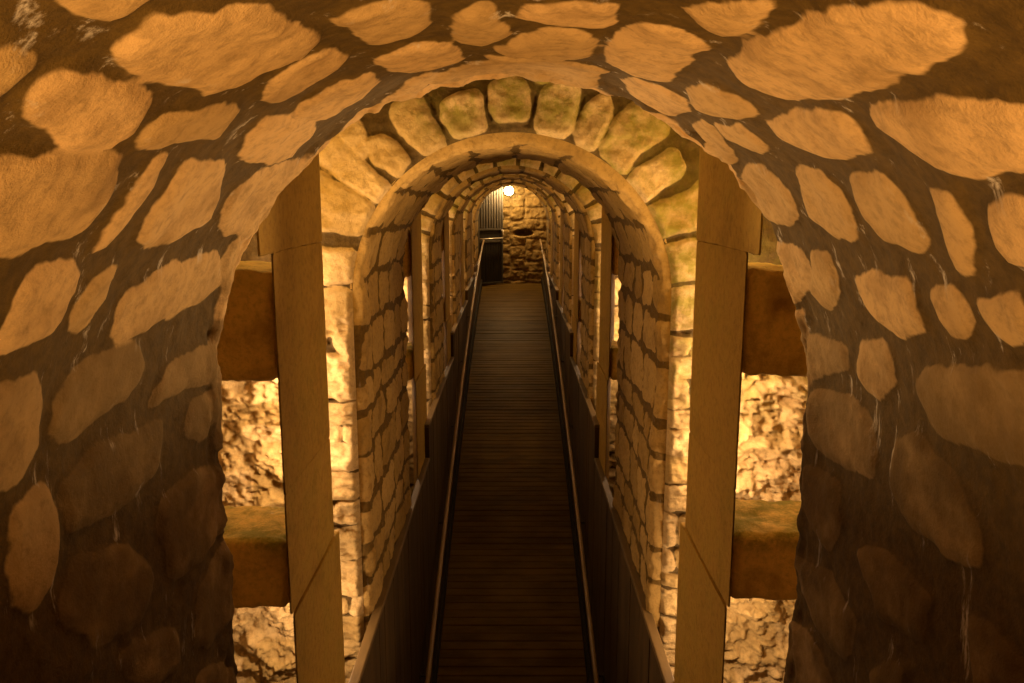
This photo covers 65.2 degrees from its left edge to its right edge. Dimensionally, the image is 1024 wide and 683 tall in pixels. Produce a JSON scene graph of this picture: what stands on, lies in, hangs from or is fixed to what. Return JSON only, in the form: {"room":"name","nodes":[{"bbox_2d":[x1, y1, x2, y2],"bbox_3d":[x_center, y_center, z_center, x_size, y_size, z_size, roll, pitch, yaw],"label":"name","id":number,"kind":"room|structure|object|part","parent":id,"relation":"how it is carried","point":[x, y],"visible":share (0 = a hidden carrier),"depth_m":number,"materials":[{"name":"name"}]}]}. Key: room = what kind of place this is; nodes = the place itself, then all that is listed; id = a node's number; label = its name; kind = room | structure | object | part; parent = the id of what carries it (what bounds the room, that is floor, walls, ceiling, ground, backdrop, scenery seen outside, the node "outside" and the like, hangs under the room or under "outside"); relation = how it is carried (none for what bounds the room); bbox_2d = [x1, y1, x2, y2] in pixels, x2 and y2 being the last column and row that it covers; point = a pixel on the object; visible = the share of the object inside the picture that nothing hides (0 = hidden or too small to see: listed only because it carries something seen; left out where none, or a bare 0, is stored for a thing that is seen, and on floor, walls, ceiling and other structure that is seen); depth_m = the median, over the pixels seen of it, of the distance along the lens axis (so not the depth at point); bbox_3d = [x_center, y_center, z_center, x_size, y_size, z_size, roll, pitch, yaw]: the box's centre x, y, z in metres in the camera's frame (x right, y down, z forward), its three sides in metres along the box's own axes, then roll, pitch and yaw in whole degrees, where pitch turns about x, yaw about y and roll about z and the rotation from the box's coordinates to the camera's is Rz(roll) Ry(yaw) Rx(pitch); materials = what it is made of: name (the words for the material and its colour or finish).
{"room":"underground stone tunnel","nodes":[
{"label":"underground stone tunnel","id":0,"kind":"room"},
{"bbox_2d":[257,153,344,682],"bbox_3d":[-0.811,0.511,2.957,0.139,3.961,0.860,0,10,0],"label":"stone pillar","id":1,"kind":"structure","parent":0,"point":[291,232],"depth_m":2.91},
{"bbox_2d":[437,283,586,682],"bbox_3d":[0.000,1.327,12.099,1.600,2.969,14.150,0,10,0],"label":"floor","id":2,"kind":"structure","parent":0,"point":[512,610],"depth_m":9.22,"materials":[{"name":"brown wood"}]},
{"bbox_2d":[349,458,436,682],"bbox_3d":[-0.711,2.871,5.488,0.078,3.225,3.310,0,10,0],"label":"panel","id":3,"kind":"object","parent":2,"relation":"on","point":[394,648],"visible":0.95,"depth_m":5.38,"materials":[{"name":"brown wood"}]},
{"bbox_3d":[-0.686,3.815,5.657,0.028,1.288,3.306,0,10,0],"label":"skirting","id":4,"kind":"part","parent":3,"relation":"part of","materials":[{"name":"brown wood"}]},
{"bbox_2d":[407,211,426,486],"bbox_3d":[-0.811,0.680,6.559,0.139,5.565,0.861,0,10,0],"label":"stone pillar","id":5,"kind":"structure","parent":2,"relation":"on","point":[414,281],"depth_m":6.43,"materials":[{"name":"beige stone"}]},
{"bbox_2d":[424,357,457,677],"bbox_3d":[-0.711,1.618,8.454,0.078,2.386,2.970,0,10,0],"label":"panel","id":6,"kind":"object","parent":2,"relation":"on","point":[439,435],"visible":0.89,"depth_m":7.87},
{"bbox_3d":[-0.686,2.294,8.575,0.028,0.994,2.966,0,10,0],"label":"skirting","id":7,"kind":"part","parent":6,"relation":"part of","materials":[{"name":"brown wood"}]},
{"bbox_2d":[441,212,451,369],"bbox_3d":[-0.810,-0.277,9.383,0.140,4.678,0.864,0,10,0],"label":"stone pillar","id":8,"kind":"structure","parent":2,"relation":"on","point":[447,325],"depth_m":9.25,"materials":[{"name":"beige stone"}]},
{"bbox_2d":[451,300,469,473],"bbox_3d":[-0.711,0.525,11.361,0.078,1.841,3.140,0,10,0],"label":"panel","id":9,"kind":"object","parent":2,"relation":"on","point":[459,330],"visible":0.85,"depth_m":10.73,"materials":[{"name":"brown wood"}]},
{"bbox_3d":[-0.686,0.999,11.446,0.028,0.859,3.136,0,10,0],"label":"skirting","id":10,"kind":"part","parent":9,"relation":"part of","materials":[{"name":"brown wood"}]},
{"bbox_2d":[459,218,464,309],"bbox_3d":[-0.811,-1.127,12.128,0.139,3.976,0.862,0,10,0],"label":"stone pillar","id":11,"kind":"structure","parent":2,"relation":"on","point":[462,290],"depth_m":12.11,"materials":[{"name":"beige stone"}]},
{"bbox_2d":[465,272,477,368],"bbox_3d":[-0.711,-0.461,14.425,0.078,1.302,3.240,0,10,0],"label":"panel","id":12,"kind":"object","parent":2,"relation":"on","point":[469,290],"visible":0.71,"depth_m":13.95,"materials":[{"name":"brown wood"}]},
{"bbox_3d":[-0.686,-0.166,14.478,0.028,0.684,3.236,0,10,0],"label":"skirting","id":13,"kind":"part","parent":12,"relation":"part of","materials":[{"name":"brown wood"}]},
{"bbox_2d":[470,216,473,278],"bbox_3d":[-0.806,-1.911,14.932,0.147,3.420,0.862,0,10,0],"label":"stone pillar","id":14,"kind":"structure","parent":2,"relation":"on","point":[471,224],"depth_m":14.86,"materials":[{"name":"beige stone"}]},
{"bbox_2d":[474,259,482,309],"bbox_3d":[-0.711,-1.284,17.219,0.078,0.888,2.550,0,10,0],"label":"panel","id":15,"kind":"object","parent":2,"relation":"on","point":[479,280],"visible":0.6,"depth_m":16.79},
{"bbox_3d":[-0.686,-1.059,17.259,0.028,0.410,2.546,0,10,0],"label":"skirting","id":16,"kind":"part","parent":15,"relation":"part of","materials":[{"name":"brown wood"}]},
{"bbox_2d":[477,187,503,284],"bbox_3d":[-0.456,-2.631,18.007,0.715,2.680,0.136,-7,12,-35],"label":"metal gate","id":17,"kind":"object","parent":2,"relation":"on","point":[490,217],"visible":0.67,"depth_m":18.11,"materials":[{"name":"metal"}]},
{"bbox_3d":[-0.495,-3.229,17.932,0.596,1.375,0.032,-7,12,-35],"label":"slat panel","id":18,"kind":"part","parent":17,"relation":"part of","materials":[{"name":"paint"}]},
{"bbox_3d":[-0.497,-1.935,18.167,0.596,1.165,0.024,-7,12,-35],"label":"panel","id":19,"kind":"part","parent":17,"relation":"part of","materials":[{"name":"paint"}]},
{"bbox_2d":[463,179,559,288],"bbox_3d":[0.000,-1.565,13.634,3.260,4.034,1.195,0,10,0],"label":"stone arch","id":20,"kind":"object","parent":2,"relation":"on","point":[555,210],"visible":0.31,"depth_m":13.16,"materials":[{"name":"beige stone"}]},
{"bbox_2d":[472,183,550,271],"bbox_3d":[0.000,-2.311,16.520,3.264,3.585,1.346,0,10,0],"label":"stone arch","id":21,"kind":"object","parent":2,"relation":"on","point":[475,212],"visible":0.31,"depth_m":16.02,"materials":[{"name":"beige stone"}]},
{"bbox_2d":[420,240,483,682],"bbox_3d":[-0.663,0.197,11.895,0.095,2.777,12.958,0,10,0],"label":"handrail","id":22,"kind":"object","parent":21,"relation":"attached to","point":[427,676],"visible":0.94,"depth_m":7.76,"materials":[{"name":"metal"}]},
{"bbox_2d":[539,239,603,682],"bbox_3d":[0.663,0.197,11.895,0.095,2.777,12.958,0,10,0],"label":"handrail","id":23,"kind":"object","parent":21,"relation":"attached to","point":[596,676],"visible":0.94,"depth_m":7.76,"materials":[{"name":"metal"}]},
{"bbox_2d":[449,174,574,327],"bbox_3d":[0.000,-0.754,10.840,3.261,4.643,1.207,0,10,0],"label":"stone arch","id":24,"kind":"object","parent":2,"relation":"on","point":[461,202],"visible":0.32,"depth_m":10.34,"materials":[{"name":"beige stone"}]},
{"bbox_2d":[403,158,620,497],"bbox_3d":[0.000,0.122,8.093,3.260,5.398,1.206,0,10,0],"label":"stone arch","id":25,"kind":"object","parent":2,"relation":"on","point":[588,212],"visible":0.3,"depth_m":7.54,"materials":[{"name":"beige stone"}]},
{"bbox_2d":[218,76,807,682],"bbox_3d":[0.000,1.256,5.011,3.261,6.542,1.776,0,10,0],"label":"stone arch","id":26,"kind":"object","parent":2,"relation":"on","point":[377,174],"visible":0.51,"depth_m":4.07,"materials":[{"name":"beige stone"}]},
{"bbox_2d":[541,257,549,309],"bbox_3d":[0.711,-1.284,17.219,0.078,0.888,2.550,0,10,0],"label":"panel","id":27,"kind":"object","parent":2,"relation":"on","point":[543,278],"visible":0.71,"depth_m":16.84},
{"bbox_3d":[0.686,-1.059,17.259,0.028,0.410,2.546,0,10,0],"label":"skirting","id":28,"kind":"part","parent":27,"relation":"part of","materials":[{"name":"brown wood"}]},
{"bbox_2d":[550,212,554,276],"bbox_3d":[0.810,-1.924,15.004,0.140,3.423,0.906,0,10,0],"label":"stone pillar","id":29,"kind":"structure","parent":2,"relation":"on","point":[552,221],"depth_m":14.85,"materials":[{"name":"beige stone"}]},
{"bbox_2d":[546,272,558,368],"bbox_3d":[0.711,-0.461,14.425,0.078,1.302,3.240,0,10,0],"label":"panel","id":30,"kind":"object","parent":2,"relation":"on","point":[554,290],"visible":0.73,"depth_m":13.89,"materials":[{"name":"brown wood"}]},
{"bbox_3d":[0.686,-0.166,14.478,0.028,0.684,3.236,0,10,0],"label":"skirting","id":31,"kind":"part","parent":30,"relation":"part of","materials":[{"name":"brown wood"}]},
{"bbox_2d":[559,210,564,307],"bbox_3d":[0.810,-1.138,12.199,0.138,3.977,0.906,0,10,0],"label":"stone pillar","id":32,"kind":"structure","parent":2,"relation":"on","point":[562,225],"depth_m":12.15,"materials":[{"name":"beige stone"}]},
{"bbox_2d":[554,300,572,473],"bbox_3d":[0.711,0.525,11.361,0.078,1.841,3.140,0,10,0],"label":"panel","id":33,"kind":"object","parent":2,"relation":"on","point":[564,330],"visible":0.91,"depth_m":10.74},
{"bbox_3d":[0.686,0.999,11.446,0.028,0.859,3.136,0,10,0],"label":"skirting","id":34,"kind":"part","parent":33,"relation":"part of","materials":[{"name":"brown wood"}]},
{"bbox_2d":[572,215,581,371],"bbox_3d":[0.810,-0.292,9.454,0.138,4.678,0.906,0,10,0],"label":"stone pillar","id":35,"kind":"structure","parent":2,"relation":"on","point":[577,294],"depth_m":9.33,"materials":[{"name":"beige stone"}]},
{"bbox_2d":[566,357,599,677],"bbox_3d":[0.711,1.618,8.454,0.078,2.386,2.970,0,10,0],"label":"panel","id":36,"kind":"object","parent":2,"relation":"on","point":[584,435],"visible":0.85,"depth_m":7.85,"materials":[{"name":"brown wood"}]},
{"bbox_3d":[0.686,2.294,8.575,0.028,0.994,2.966,0,10,0],"label":"skirting","id":37,"kind":"part","parent":36,"relation":"part of","materials":[{"name":"brown wood"}]},
{"bbox_2d":[596,207,614,483],"bbox_3d":[0.811,0.667,6.630,0.140,5.565,0.907,0,10,0],"label":"stone pillar","id":38,"kind":"structure","parent":2,"relation":"on","point":[607,279],"depth_m":6.50,"materials":[{"name":"beige stone"}]},
{"bbox_2d":[587,458,673,682],"bbox_3d":[0.711,2.871,5.488,0.078,3.225,3.310,0,10,0],"label":"panel","id":39,"kind":"object","parent":2,"relation":"on","point":[629,648],"visible":0.98,"depth_m":5.36,"materials":[{"name":"brown wood"}]},
{"bbox_3d":[0.686,3.815,5.657,0.028,1.288,3.306,0,10,0],"label":"skirting","id":40,"kind":"part","parent":39,"relation":"part of","materials":[{"name":"brown wood"}]},
{"bbox_2d":[503,185,546,282],"bbox_3d":[0.000,-2.771,18.565,3.400,3.700,0.387,0,10,0],"label":"wall","id":41,"kind":"structure","parent":0,"point":[524,222],"depth_m":18.50,"materials":[{"name":"stone"}]},
{"bbox_2d":[504,186,513,194],"bbox_3d":[-0.070,-3.408,18.095,0.210,0.200,0.414,0,10,0],"label":"wall lamp","id":42,"kind":"object","parent":41,"relation":"attached to","point":[508,190],"visible":1,"depth_m":17.92,"materials":[{"name":"white glass"}]},
{"bbox_2d":[674,146,762,682],"bbox_3d":[0.809,0.498,3.028,0.140,3.961,0.906,0,10,0],"label":"stone pillar","id":43,"kind":"structure","parent":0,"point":[729,223],"depth_m":2.98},
{"bbox_3d":[-1.640,0.970,10.679,0.125,4.720,16.720,0,10,0],"label":"wall","id":44,"kind":"structure","parent":0,"visible":0},
{"bbox_2d":[217,261,277,381],"bbox_3d":[-1.210,-0.080,2.781,0.885,0.385,0.373,0,10,0],"label":"beam","id":45,"kind":"structure","parent":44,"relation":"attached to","point":[246,347],"depth_m":2.61,"materials":[{"name":"brown wood"}]},
{"bbox_2d":[223,506,288,607],"bbox_3d":[-1.208,0.777,2.931,0.881,0.276,0.372,0,10,0],"label":"beam","id":46,"kind":"structure","parent":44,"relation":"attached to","point":[255,536],"depth_m":2.77,"materials":[{"name":"brown wood"}]},
{"bbox_2d":[403,229,410,276],"bbox_3d":[-1.208,-0.700,6.242,0.886,0.383,0.373,0,10,0],"label":"beam","id":47,"kind":"structure","parent":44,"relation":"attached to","point":[407,257],"depth_m":6.08,"materials":[{"name":"brown wood"}]},
{"bbox_2d":[405,342,412,380],"bbox_3d":[-1.206,0.156,6.394,0.887,0.271,0.371,0,10,0],"label":"beam","id":48,"kind":"structure","parent":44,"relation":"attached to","point":[409,355],"depth_m":6.22,"materials":[{"name":"brown wood"}]},
{"bbox_2d":[440,227,443,250],"bbox_3d":[-1.205,-1.219,9.141,0.885,0.381,0.375,0,10,0],"label":"beam","id":49,"kind":"structure","parent":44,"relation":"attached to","point":[441,237],"depth_m":8.98,"materials":[{"name":"brown wood"}]},
{"bbox_2d":[443,300,444,322],"bbox_3d":[-1.208,-0.364,9.296,0.884,0.277,0.373,0,10,0],"label":"beam","id":50,"kind":"structure","parent":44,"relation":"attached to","point":[443,300],"depth_m":9.14,"materials":[{"name":"brown wood"}]},
{"bbox_2d":[0,0,1023,682],"bbox_3d":[-0.001,0.950,0.513,3.261,4.349,3.477,0,10,0],"label":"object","id":51,"kind":"object","parent":44,"relation":"attached to","point":[145,145],"visible":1,"depth_m":1.30,"materials":[{"name":"brown stone"}]},
{"bbox_3d":[1.641,0.970,10.679,0.129,4.720,16.720,0,10,0],"label":"wall","id":52,"kind":"structure","parent":0,"visible":0},
{"bbox_2d":[579,298,581,321],"bbox_3d":[1.206,-0.373,9.347,0.883,0.280,0.379,0,10,0],"label":"beam","id":53,"kind":"structure","parent":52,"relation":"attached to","point":[580,319],"depth_m":9.19,"materials":[{"name":"brown wood"}]},
{"bbox_2d":[610,340,617,379],"bbox_3d":[1.205,0.147,6.444,0.881,0.277,0.371,0,10,0],"label":"beam","id":54,"kind":"structure","parent":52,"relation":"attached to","point":[614,347],"depth_m":6.29,"materials":[{"name":"brown wood"}]},
{"bbox_2d":[612,236,618,275],"bbox_3d":[1.208,-0.709,6.289,0.886,0.386,0.378,0,10,0],"label":"beam","id":55,"kind":"structure","parent":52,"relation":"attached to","point":[615,249],"depth_m":6.13,"materials":[{"name":"brown wood"}]},
{"bbox_2d":[731,499,800,599],"bbox_3d":[1.208,0.770,2.978,0.879,0.276,0.369,0,10,0],"label":"beam","id":56,"kind":"structure","parent":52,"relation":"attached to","point":[766,534],"depth_m":2.82,"materials":[{"name":"brown wood"}]},
{"bbox_2d":[742,262,806,376],"bbox_3d":[1.205,-0.087,2.828,0.881,0.382,0.367,0,10,0],"label":"beam","id":57,"kind":"structure","parent":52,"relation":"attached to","point":[773,345],"depth_m":2.67,"materials":[{"name":"brown wood"}]}
]}

